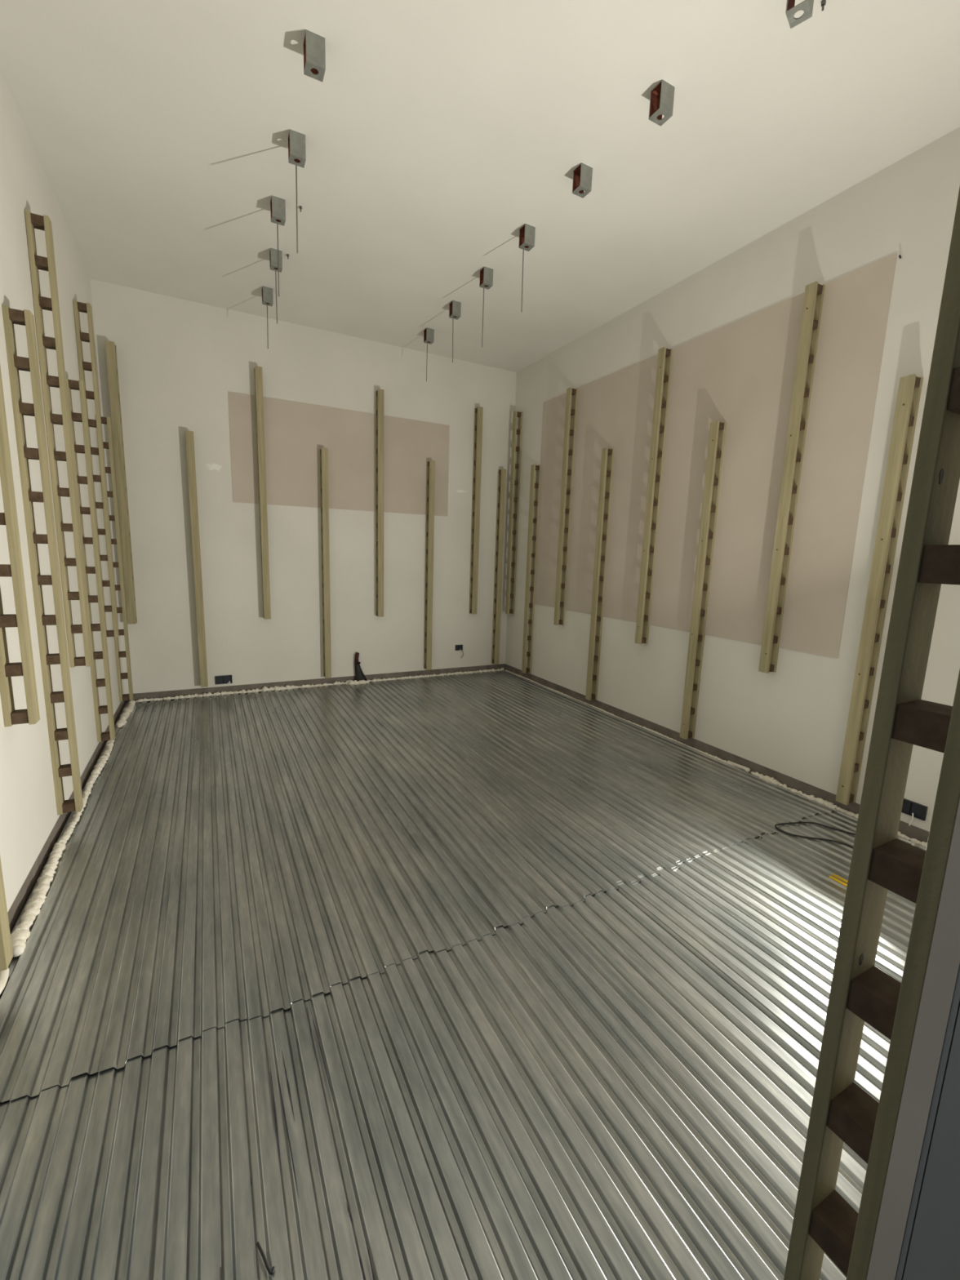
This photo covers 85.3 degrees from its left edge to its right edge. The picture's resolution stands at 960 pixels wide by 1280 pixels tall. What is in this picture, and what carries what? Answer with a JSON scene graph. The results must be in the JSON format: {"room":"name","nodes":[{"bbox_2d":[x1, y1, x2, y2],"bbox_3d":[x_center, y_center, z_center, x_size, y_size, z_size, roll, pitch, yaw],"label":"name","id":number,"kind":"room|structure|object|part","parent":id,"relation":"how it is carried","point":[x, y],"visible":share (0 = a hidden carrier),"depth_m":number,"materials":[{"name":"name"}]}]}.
{"room":"room under construction","nodes":[
{"label":"room under construction","id":0,"kind":"room"},
{"bbox_2d":[0,71,124,912],"bbox_3d":[-2.091,-0.808,2.202,0.120,3.587,5.789,-3,11,-27],"label":"wall","id":1,"kind":"structure","parent":0,"point":[28,815],"depth_m":2.63,"materials":[{"name":"paint"}]},
{"bbox_2d":[0,857,13,971],"bbox_3d":[-1.579,-0.107,1.525,0.099,2.415,0.065,-3,11,-27],"label":"batten","id":2,"kind":"object","parent":1,"relation":"attached to","point":[6,947],"visible":1,"depth_m":1.71,"materials":[{"name":"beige wood"}]},
{"bbox_2d":[0,365,39,726],"bbox_3d":[-1.829,-0.851,1.928,0.098,2.415,0.066,-3,11,-27],"label":"batten","id":3,"kind":"object","parent":1,"relation":"attached to","point":[30,715],"visible":1,"depth_m":2.04,"materials":[{"name":"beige wood"}]},
{"bbox_3d":[-1.863,-0.850,1.910,0.022,2.415,0.064,-3,11,-27],"label":"rail","id":4,"kind":"part","parent":3,"relation":"part of","materials":[{"name":"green wood"}]},
{"bbox_2d":[1,305,83,815],"bbox_3d":[-2.116,-0.293,2.541,0.098,2.415,0.064,-3,11,-27],"label":"batten","id":5,"kind":"object","parent":1,"relation":"attached to","point":[11,317],"visible":1,"depth_m":2.50,"materials":[{"name":"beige wood"}]},
{"bbox_2d":[24,209,92,667],"bbox_3d":[-2.357,-1.034,2.931,0.098,2.415,0.064,-3,11,-27],"label":"batten","id":6,"kind":"object","parent":1,"relation":"attached to","point":[33,221],"visible":1,"depth_m":2.89,"materials":[{"name":"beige wood"}]},
{"bbox_2d":[7,700,125,933],"bbox_3d":[-2.150,1.029,2.506,0.117,0.138,5.549,-3,11,-27],"label":"baseboard","id":7,"kind":"structure","parent":1,"relation":"attached to","point":[16,908],"depth_m":2.50,"materials":[{"name":"wood"}]},
{"bbox_2d":[66,377,115,742],"bbox_3d":[-2.640,-0.474,3.537,0.098,2.415,0.064,-3,11,-27],"label":"batten","id":8,"kind":"object","parent":1,"relation":"attached to","point":[78,384],"visible":0.92,"depth_m":3.51,"materials":[{"name":"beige wood"}]},
{"bbox_2d":[72,299,119,637],"bbox_3d":[-2.876,-1.214,3.914,0.098,2.415,0.066,-3,11,-27],"label":"batten","id":9,"kind":"object","parent":1,"relation":"attached to","point":[78,307],"visible":0.83,"depth_m":3.86,"materials":[{"name":"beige wood"}]},
{"bbox_3d":[-2.843,-1.216,3.932,0.022,2.415,0.064,-3,11,-27],"label":"rail","id":10,"kind":"part","parent":9,"relation":"part of","materials":[{"name":"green wood"}]},
{"bbox_2d":[94,415,133,702],"bbox_3d":[-3.143,-0.648,4.487,0.098,2.415,0.065,-3,11,-27],"label":"batten","id":11,"kind":"object","parent":1,"relation":"attached to","point":[106,420],"visible":0.77,"depth_m":4.50,"materials":[{"name":"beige wood"}]},
{"bbox_3d":[-3.109,-0.650,4.504,0.022,2.415,0.064,-3,11,-27],"label":"rail","id":12,"kind":"part","parent":11,"relation":"part of","materials":[{"name":"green wood"}]},
{"bbox_2d":[90,279,516,693],"bbox_3d":[-1.493,-1.364,5.662,4.173,3.587,0.120,-3,11,-27],"label":"wall","id":13,"kind":"structure","parent":0,"point":[179,360],"depth_m":5.31,"materials":[{"name":"paint"}]},
{"bbox_2d":[105,340,137,624],"bbox_3d":[-3.192,-1.345,4.643,0.065,2.415,0.098,-3,11,-27],"label":"batten","id":14,"kind":"object","parent":13,"relation":"attached to","point":[111,352],"visible":1,"depth_m":4.60,"materials":[{"name":"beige wood"}]},
{"bbox_3d":[-3.209,-1.351,4.676,0.064,2.415,0.022,-3,11,-27],"label":"rail","id":15,"kind":"part","parent":14,"relation":"part of","materials":[{"name":"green wood"}]},
{"bbox_2d":[185,430,208,687],"bbox_3d":[-2.718,-0.731,5.007,0.066,2.415,0.099,-3,11,-27],"label":"batten","id":16,"kind":"object","parent":13,"relation":"attached to","point":[188,434],"visible":1,"depth_m":4.95,"materials":[{"name":"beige wood"}]},
{"bbox_2d":[205,462,222,471],"bbox_3d":[-2.546,-1.657,4.981,0.162,0.076,0.007,-3,11,-27],"label":"cabinet filler","id":17,"kind":"object","parent":13,"relation":"attached to","point":[213,466],"visible":1,"depth_m":4.98,"materials":[{"name":"white"}]},
{"bbox_2d":[214,675,232,684],"bbox_3d":[-2.612,0.408,5.309,0.155,0.088,0.035,-3,11,-27],"label":"box","id":18,"kind":"object","parent":13,"relation":"attached to","point":[224,679],"visible":1,"depth_m":5.32,"materials":[{"name":"grey plastic"}]},
{"bbox_2d":[253,365,271,619],"bbox_3d":[-2.159,-1.411,5.177,0.064,2.415,0.098,-3,11,-27],"label":"batten","id":19,"kind":"object","parent":13,"relation":"attached to","point":[258,374],"visible":1,"depth_m":5.13,"materials":[{"name":"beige wood"}]},
{"bbox_3d":[-2.177,-1.418,5.210,0.064,2.415,0.022,-3,11,-27],"label":"rail","id":20,"kind":"part","parent":19,"relation":"part of","materials":[{"name":"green wood"}]},
{"bbox_2d":[124,663,505,702],"bbox_3d":[-1.551,0.472,5.968,4.179,0.138,0.117,-3,11,-27],"label":"baseboard","id":21,"kind":"structure","parent":13,"relation":"attached to","point":[136,696],"depth_m":5.69,"materials":[{"name":"wood"}]},
{"bbox_2d":[320,447,331,678],"bbox_3d":[-1.649,-0.780,5.563,0.066,2.415,0.099,-3,11,-27],"label":"batten","id":22,"kind":"object","parent":13,"relation":"attached to","point":[323,451],"visible":1,"depth_m":5.52,"materials":[{"name":"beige wood"}]},
{"bbox_3d":[-1.666,-0.786,5.596,0.064,2.415,0.022,-3,11,-27],"label":"rail","id":23,"kind":"part","parent":22,"relation":"part of","materials":[{"name":"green wood"}]},
{"bbox_2d":[227,391,449,515],"bbox_3d":[-1.391,-1.912,5.556,2.297,1.020,0.025,-3,11,-27],"label":"wall panel","id":24,"kind":"object","parent":13,"relation":"attached to","point":[295,433],"visible":1,"depth_m":5.46,"materials":[{"name":"beige paint"}]},
{"bbox_2d":[375,388,383,617],"bbox_3d":[-1.102,-1.460,5.727,0.065,2.415,0.098,-3,11,-27],"label":"batten","id":25,"kind":"object","parent":13,"relation":"attached to","point":[380,393],"visible":1,"depth_m":5.69,"materials":[{"name":"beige wood"}]},
{"bbox_3d":[-1.120,-1.466,5.760,0.064,2.415,0.022,-3,11,-27],"label":"rail","id":26,"kind":"part","parent":25,"relation":"part of","materials":[{"name":"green wood"}]},
{"bbox_2d":[423,460,435,670],"bbox_3d":[-0.595,-0.838,6.106,0.065,2.415,0.098,-3,11,-27],"label":"batten","id":27,"kind":"object","parent":13,"relation":"attached to","point":[430,483],"visible":1,"depth_m":6.07,"materials":[{"name":"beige wood"}]},
{"bbox_3d":[-0.613,-0.844,6.139,0.064,2.415,0.022,-3,11,-27],"label":"rail","id":28,"kind":"part","parent":27,"relation":"part of","materials":[{"name":"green wood"}]},
{"bbox_2d":[454,644,463,657],"bbox_3d":[-0.257,0.145,6.500,0.104,0.166,0.040,-3,11,-27],"label":"box","id":29,"kind":"object","parent":13,"relation":"attached to","point":[458,647],"visible":1,"depth_m":6.50,"materials":[{"name":"grey plastic"}]},
{"bbox_2d":[456,489,466,493],"bbox_3d":[-0.218,-1.769,6.190,0.146,0.039,0.007,-3,11,-27],"label":"cabinet filler","id":30,"kind":"object","parent":13,"relation":"attached to","point":[458,491],"visible":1,"depth_m":6.19,"materials":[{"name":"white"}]},
{"bbox_2d":[468,406,483,613],"bbox_3d":[-0.051,-1.517,6.269,0.065,2.415,0.098,-3,11,-27],"label":"batten","id":31,"kind":"object","parent":13,"relation":"attached to","point":[478,411],"visible":1,"depth_m":6.23,"materials":[{"name":"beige wood"}]},
{"bbox_3d":[-0.069,-1.523,6.303,0.064,2.415,0.022,-3,11,-27],"label":"rail","id":32,"kind":"part","parent":31,"relation":"part of","materials":[{"name":"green wood"}]},
{"bbox_2d":[491,468,506,664],"bbox_3d":[0.233,-0.883,6.535,0.064,2.415,0.098,-3,11,-27],"label":"batten","id":33,"kind":"object","parent":13,"relation":"attached to","point":[501,483],"visible":1,"depth_m":6.50,"materials":[{"name":"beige wood"}]},
{"bbox_3d":[0.215,-0.889,6.568,0.064,2.415,0.022,-3,11,-27],"label":"rail","id":34,"kind":"part","parent":33,"relation":"part of","materials":[{"name":"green wood"}]},
{"bbox_2d":[0,669,925,1279],"bbox_3d":[-0.247,0.989,3.503,4.413,0.127,5.789,-3,11,-27],"label":"floor","id":35,"kind":"structure","parent":0,"point":[500,975],"depth_m":1.76,"materials":[{"name":"grey metal"}]},
{"bbox_2d":[0,968,9,994],"bbox_3d":[-1.578,1.185,1.659,0.047,0.036,0.373,-3,11,-27],"label":"foam curl","id":36,"kind":"object","parent":35,"relation":"on","point":[4,974],"visible":0.91,"depth_m":1.77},
{"bbox_2d":[11,939,26,957],"bbox_3d":[-1.707,1.138,1.916,0.053,0.052,0.066,-3,11,-27],"label":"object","id":37,"kind":"object","parent":35,"relation":"on","point":[19,946],"visible":0.77,"depth_m":1.91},
{"bbox_2d":[10,737,115,943],"bbox_3d":[-2.279,0.954,2.979,0.080,0.085,2.468,-3,11,-27],"label":"bead","id":38,"kind":"object","parent":35,"relation":"on","point":[32,910],"visible":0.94,"depth_m":2.39},
{"bbox_2d":[115,700,135,728],"bbox_3d":[-3.131,0.652,4.618,0.086,0.083,0.777,-3,10,-26],"label":"bead","id":39,"kind":"object","parent":35,"relation":"on","point":[126,711],"visible":0.99,"depth_m":4.53},
{"bbox_2d":[256,1241,275,1275],"bbox_3d":[-0.458,1.316,1.108,0.072,0.007,0.014,9,12,37],"label":"nail","id":40,"kind":"object","parent":35,"relation":"on","point":[270,1272],"visible":1,"depth_m":1.10,"materials":[{"name":"grey metal"}]},
{"bbox_2d":[135,667,504,702],"bbox_3d":[-1.476,0.490,5.891,4.068,0.088,0.123,-3,11,-27],"label":"bead","id":41,"kind":"object","parent":35,"relation":"on","point":[354,682],"visible":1,"depth_m":5.66},
{"bbox_2d":[354,652,367,680],"bbox_3d":[-1.352,0.311,5.937,0.156,0.358,0.060,-3,11,-27],"label":"cable","id":42,"kind":"object","parent":35,"relation":"on","point":[359,675],"visible":0.98,"depth_m":5.91,"materials":[{"name":"black rubber"}]},
{"bbox_2d":[506,670,741,768],"bbox_3d":[1.131,0.671,5.323,0.034,0.035,3.452,-3,11,-27],"label":"bead","id":43,"kind":"object","parent":35,"relation":"on","point":[603,710],"visible":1,"depth_m":4.73},
{"bbox_2d":[727,760,750,772],"bbox_3d":[1.904,0.922,3.829,0.034,0.038,0.206,-1,10,-15],"label":"foam curl","id":44,"kind":"object","parent":35,"relation":"on","point":[746,769],"visible":1,"depth_m":3.81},
{"bbox_2d":[774,822,855,848],"label":"cable","id":45,"kind":"object","parent":35,"relation":"on","point":[791,823],"depth_m":2.95,"materials":[{"name":"black rubber"}]},
{"bbox_3d":[1.931,1.096,2.885,0.716,0.008,0.492,-7,13,-42],"label":"power cord","id":46,"kind":"part","parent":45,"relation":"part of","materials":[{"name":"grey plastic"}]},
{"bbox_2d":[750,771,927,848],"bbox_3d":[2.246,1.059,3.190,0.065,0.054,1.292,-3,11,-27],"label":"bead","id":47,"kind":"object","parent":35,"relation":"on","point":[767,779],"visible":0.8,"depth_m":3.31},
{"bbox_2d":[829,873,848,886],"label":"work light","id":48,"kind":"object","parent":35,"relation":"on","point":[833,874],"depth_m":2.49,"materials":[{"name":"yellow plastic"}]},
{"bbox_2d":[0,0,959,372],"bbox_3d":[-0.130,-2.740,2.884,4.413,0.120,5.789,-3,11,-27],"label":"ceiling","id":49,"kind":"structure","parent":0,"point":[157,131],"depth_m":2.74,"materials":[{"name":"paint"}]},
{"bbox_2d":[262,285,273,348],"bbox_3d":[-1.821,-2.761,4.475,0.080,0.462,0.079,-3,11,-29],"label":"bracket","id":50,"kind":"object","parent":49,"relation":"attached to","point":[267,292],"visible":1,"depth_m":4.42,"materials":[{"name":"metal"}]},
{"bbox_3d":[-1.841,-2.737,4.509,0.006,0.402,0.012,8,11,34],"label":"hanging rod","id":51,"kind":"part","parent":50,"relation":"part of","materials":[{"name":"grey metal"}]},
{"bbox_2d":[269,248,282,323],"bbox_3d":[-1.528,-2.651,3.913,0.080,0.478,0.079,-3,11,-26],"label":"bracket","id":52,"kind":"object","parent":49,"relation":"attached to","point":[273,252],"visible":0.86,"depth_m":3.86,"materials":[{"name":"metal"}]},
{"bbox_3d":[-1.545,-2.627,3.949,0.006,0.418,0.009,1,9,-4],"label":"hanging rod","id":53,"kind":"part","parent":52,"relation":"part of","materials":[{"name":"grey metal"}]},
{"bbox_2d":[270,195,285,296],"bbox_3d":[-1.292,-2.518,3.348,0.080,0.540,0.079,-3,11,-28],"label":"bracket","id":54,"kind":"object","parent":49,"relation":"attached to","point":[277,205],"visible":1,"depth_m":3.29,"materials":[{"name":"metal"}]},
{"bbox_3d":[-1.312,-2.494,3.382,0.007,0.480,0.011,8,11,32],"label":"hanging rod","id":55,"kind":"part","parent":54,"relation":"part of","materials":[{"name":"grey metal"}]},
{"bbox_2d":[288,128,306,253],"bbox_3d":[-0.989,-2.420,2.829,0.080,0.545,0.079,-3,11,-26],"label":"bracket","id":56,"kind":"object","parent":49,"relation":"attached to","point":[296,140],"visible":1,"depth_m":2.77,"materials":[{"name":"metal"}]},
{"bbox_3d":[-1.008,-2.396,2.863,0.006,0.485,0.012,9,12,38],"label":"hanging rod","id":57,"kind":"part","parent":56,"relation":"part of","materials":[{"name":"grey metal"}]},
{"bbox_2d":[302,29,325,81],"bbox_3d":[-0.720,-2.536,2.262,0.080,0.115,0.072,-3,11,-26],"label":"bracket","id":58,"kind":"object","parent":49,"relation":"attached to","point":[314,54],"visible":1,"depth_m":2.24,"materials":[{"name":"metal"}]},
{"bbox_2d":[423,327,434,381],"bbox_3d":[-0.513,-2.835,5.188,0.080,0.470,0.079,-3,11,-29],"label":"bracket","id":59,"kind":"object","parent":49,"relation":"attached to","point":[428,333],"visible":1,"depth_m":5.14,"materials":[{"name":"metal"}]},
{"bbox_3d":[-0.533,-2.811,5.222,0.007,0.410,0.011,9,12,38],"label":"hanging rod","id":60,"kind":"part","parent":59,"relation":"part of","materials":[{"name":"grey metal"}]},
{"bbox_2d":[448,300,461,362],"bbox_3d":[-0.227,-2.728,4.619,0.080,0.478,0.079,-3,11,-27],"label":"bracket","id":61,"kind":"object","parent":49,"relation":"attached to","point":[455,307],"visible":1,"depth_m":4.57,"materials":[{"name":"metal"}]},
{"bbox_3d":[-0.241,-2.704,4.656,0.012,0.418,0.007,2,9,1],"label":"hanging rod","id":62,"kind":"part","parent":61,"relation":"part of","materials":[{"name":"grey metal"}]},
{"bbox_2d":[479,266,493,346],"bbox_3d":[0.041,-2.596,4.077,0.080,0.543,0.079,-3,11,-27],"label":"bracket","id":63,"kind":"object","parent":49,"relation":"attached to","point":[486,282],"visible":1,"depth_m":4.02,"materials":[{"name":"metal"}]},
{"bbox_3d":[0.024,-2.572,4.112,0.006,0.483,0.009,1,9,-4],"label":"hanging rod","id":64,"kind":"part","parent":63,"relation":"part of","materials":[{"name":"grey metal"}]},
{"bbox_2d":[518,223,535,311],"bbox_3d":[0.309,-2.519,3.543,0.080,0.503,0.079,-3,11,-28],"label":"bracket","id":65,"kind":"object","parent":49,"relation":"attached to","point":[526,233],"visible":1,"depth_m":3.50,"materials":[{"name":"metal"}]},
{"bbox_3d":[0.293,-2.495,3.579,0.011,0.443,0.007,2,9,1],"label":"hanging rod","id":66,"kind":"part","parent":65,"relation":"part of","materials":[{"name":"grey metal"}]},
{"bbox_2d":[572,162,592,198],"bbox_3d":[0.582,-2.611,2.960,0.080,0.115,0.072,-3,11,-29],"label":"bracket","id":67,"kind":"object","parent":49,"relation":"attached to","point":[582,174],"visible":1,"depth_m":2.94,"materials":[{"name":"metal"}]},
{"bbox_2d":[648,79,675,126],"bbox_3d":[0.852,-2.516,2.442,0.080,0.115,0.072,-3,11,-27],"label":"bracket","id":68,"kind":"object","parent":49,"relation":"attached to","point":[662,95],"visible":1,"depth_m":2.43,"materials":[{"name":"metal"}]},
{"bbox_2d":[785,0,813,28],"bbox_3d":[1.210,-2.426,1.964,0.072,0.115,0.080,10,13,42],"label":"bracket","id":69,"kind":"object","parent":49,"relation":"attached to","point":[806,6],"visible":1,"depth_m":1.97,"materials":[{"name":"metal"}]},
{"bbox_2d":[821,0,826,11],"bbox_3d":[1.340,-2.476,2.032,0.016,0.030,0.018,-3,11,-27],"label":"bolt","id":70,"kind":"object","parent":49,"relation":"attached to","point":[823,2],"visible":1,"depth_m":2.03,"materials":[{"name":"grey metal"}]},
{"bbox_2d":[505,126,959,831],"bbox_3d":[1.717,-1.016,4.173,0.120,3.587,5.789,-3,11,-27],"label":"wall","id":71,"kind":"structure","parent":0,"point":[791,721],"depth_m":3.43,"materials":[{"name":"paint"}]},
{"bbox_2d":[505,410,522,613],"bbox_3d":[0.415,-1.523,6.395,0.099,2.415,0.064,-3,11,-27],"label":"batten","id":72,"kind":"object","parent":71,"relation":"attached to","point":[516,414],"visible":1,"depth_m":6.37,"materials":[{"name":"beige wood"}]},
{"bbox_3d":[0.449,-1.525,6.412,0.022,2.415,0.064,-3,11,-27],"label":"rail","id":73,"kind":"part","parent":72,"relation":"part of","materials":[{"name":"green wood"}]},
{"bbox_2d":[521,464,540,673],"bbox_3d":[0.600,-0.797,6.116,0.098,2.415,0.065,-3,11,-27],"label":"batten","id":74,"kind":"object","parent":71,"relation":"attached to","point":[533,468],"visible":1,"depth_m":6.09,"materials":[{"name":"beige wood"}]},
{"bbox_3d":[0.634,-0.799,6.134,0.022,2.415,0.064,-3,11,-27],"label":"rail","id":75,"kind":"part","parent":74,"relation":"part of","materials":[{"name":"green wood"}]},
{"bbox_2d":[553,386,577,625],"bbox_3d":[0.899,-1.356,5.478,0.098,2.415,0.065,-3,11,-27],"label":"batten","id":76,"kind":"object","parent":71,"relation":"attached to","point":[568,433],"visible":1,"depth_m":5.45,"materials":[{"name":"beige wood"}]},
{"bbox_2d":[585,447,613,700],"bbox_3d":[1.159,-0.593,5.056,0.098,2.415,0.064,-3,11,-27],"label":"batten","id":77,"kind":"object","parent":71,"relation":"attached to","point":[607,455],"visible":1,"depth_m":5.03,"materials":[{"name":"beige wood"}]},
{"bbox_2d":[634,346,672,644],"bbox_3d":[1.463,-1.161,4.408,0.100,2.415,0.064,-3,11,-27],"label":"batten","id":78,"kind":"object","parent":71,"relation":"attached to","point":[661,391],"visible":1,"depth_m":4.38,"materials":[{"name":"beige wood"}]},
{"bbox_2d":[679,420,726,739],"bbox_3d":[1.709,-0.402,4.011,0.100,2.415,0.065,-3,11,-27],"label":"batten","id":79,"kind":"object","parent":71,"relation":"attached to","point":[717,428],"visible":1,"depth_m":3.98,"materials":[{"name":"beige wood"}]},
{"bbox_2d":[533,253,897,658],"bbox_3d":[1.466,-1.270,4.515,0.025,2.255,3.402,-3,11,-27],"label":"wall panel","id":80,"kind":"object","parent":71,"relation":"attached to","point":[740,373],"visible":0.89,"depth_m":3.75,"materials":[{"name":"beige paint"}]},
{"bbox_2d":[505,663,928,842],"bbox_3d":[1.661,0.820,4.479,0.117,0.138,5.549,-3,11,-27],"label":"baseboard","id":81,"kind":"structure","parent":71,"relation":"attached to","point":[912,832],"depth_m":3.97,"materials":[{"name":"dark brown wood"}]},
{"bbox_2d":[758,281,825,673],"bbox_3d":[2.008,-0.972,3.375,0.100,2.415,0.066,-3,11,-27],"label":"batten","id":82,"kind":"object","parent":71,"relation":"attached to","point":[814,291],"visible":1,"depth_m":3.34,"materials":[{"name":"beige wood"}]},
{"bbox_2d":[835,373,923,804],"bbox_3d":[2.260,-0.207,2.970,0.100,2.415,0.064,-3,11,-27],"label":"batten","id":83,"kind":"object","parent":71,"relation":"attached to","point":[908,395],"visible":1,"depth_m":2.93,"materials":[{"name":"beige wood"}]},
{"bbox_2d":[901,798,928,826],"bbox_3d":[2.392,0.964,2.912,0.037,0.131,0.154,-3,11,-27],"label":"box","id":84,"kind":"object","parent":71,"relation":"attached to","point":[909,807],"visible":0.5,"depth_m":2.89,"materials":[{"name":"grey plastic"}]},
{"bbox_2d":[866,800,959,1279],"bbox_3d":[1.119,-0.421,0.714,4.173,3.665,0.130,-3,11,-27],"label":"wall","id":85,"kind":"structure","parent":0,"point":[944,962],"depth_m":0.65,"materials":[{"name":"grey paint"}]},
{"bbox_2d":[783,186,959,1279],"bbox_3d":[0.561,0.105,0.646,0.064,2.415,0.098,-3,11,-27],"label":"batten","id":86,"kind":"object","parent":85,"relation":"attached to","point":[860,992],"visible":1,"depth_m":0.67,"materials":[{"name":"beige wood"}]},
{"bbox_3d":[0.578,0.112,0.613,0.064,2.415,0.022,-3,11,-27],"label":"rail","id":87,"kind":"part","parent":86,"relation":"part of","materials":[{"name":"beige wood"}]},
{"bbox_2d":[895,967,959,1279],"bbox_3d":[-0.026,0.385,0.240,1.400,2.162,0.104,-3,11,-27],"label":"door","id":88,"kind":"structure","parent":85,"relation":"in","point":[931,1246],"depth_m":0.63,"materials":[{"name":"paint"}]}
]}

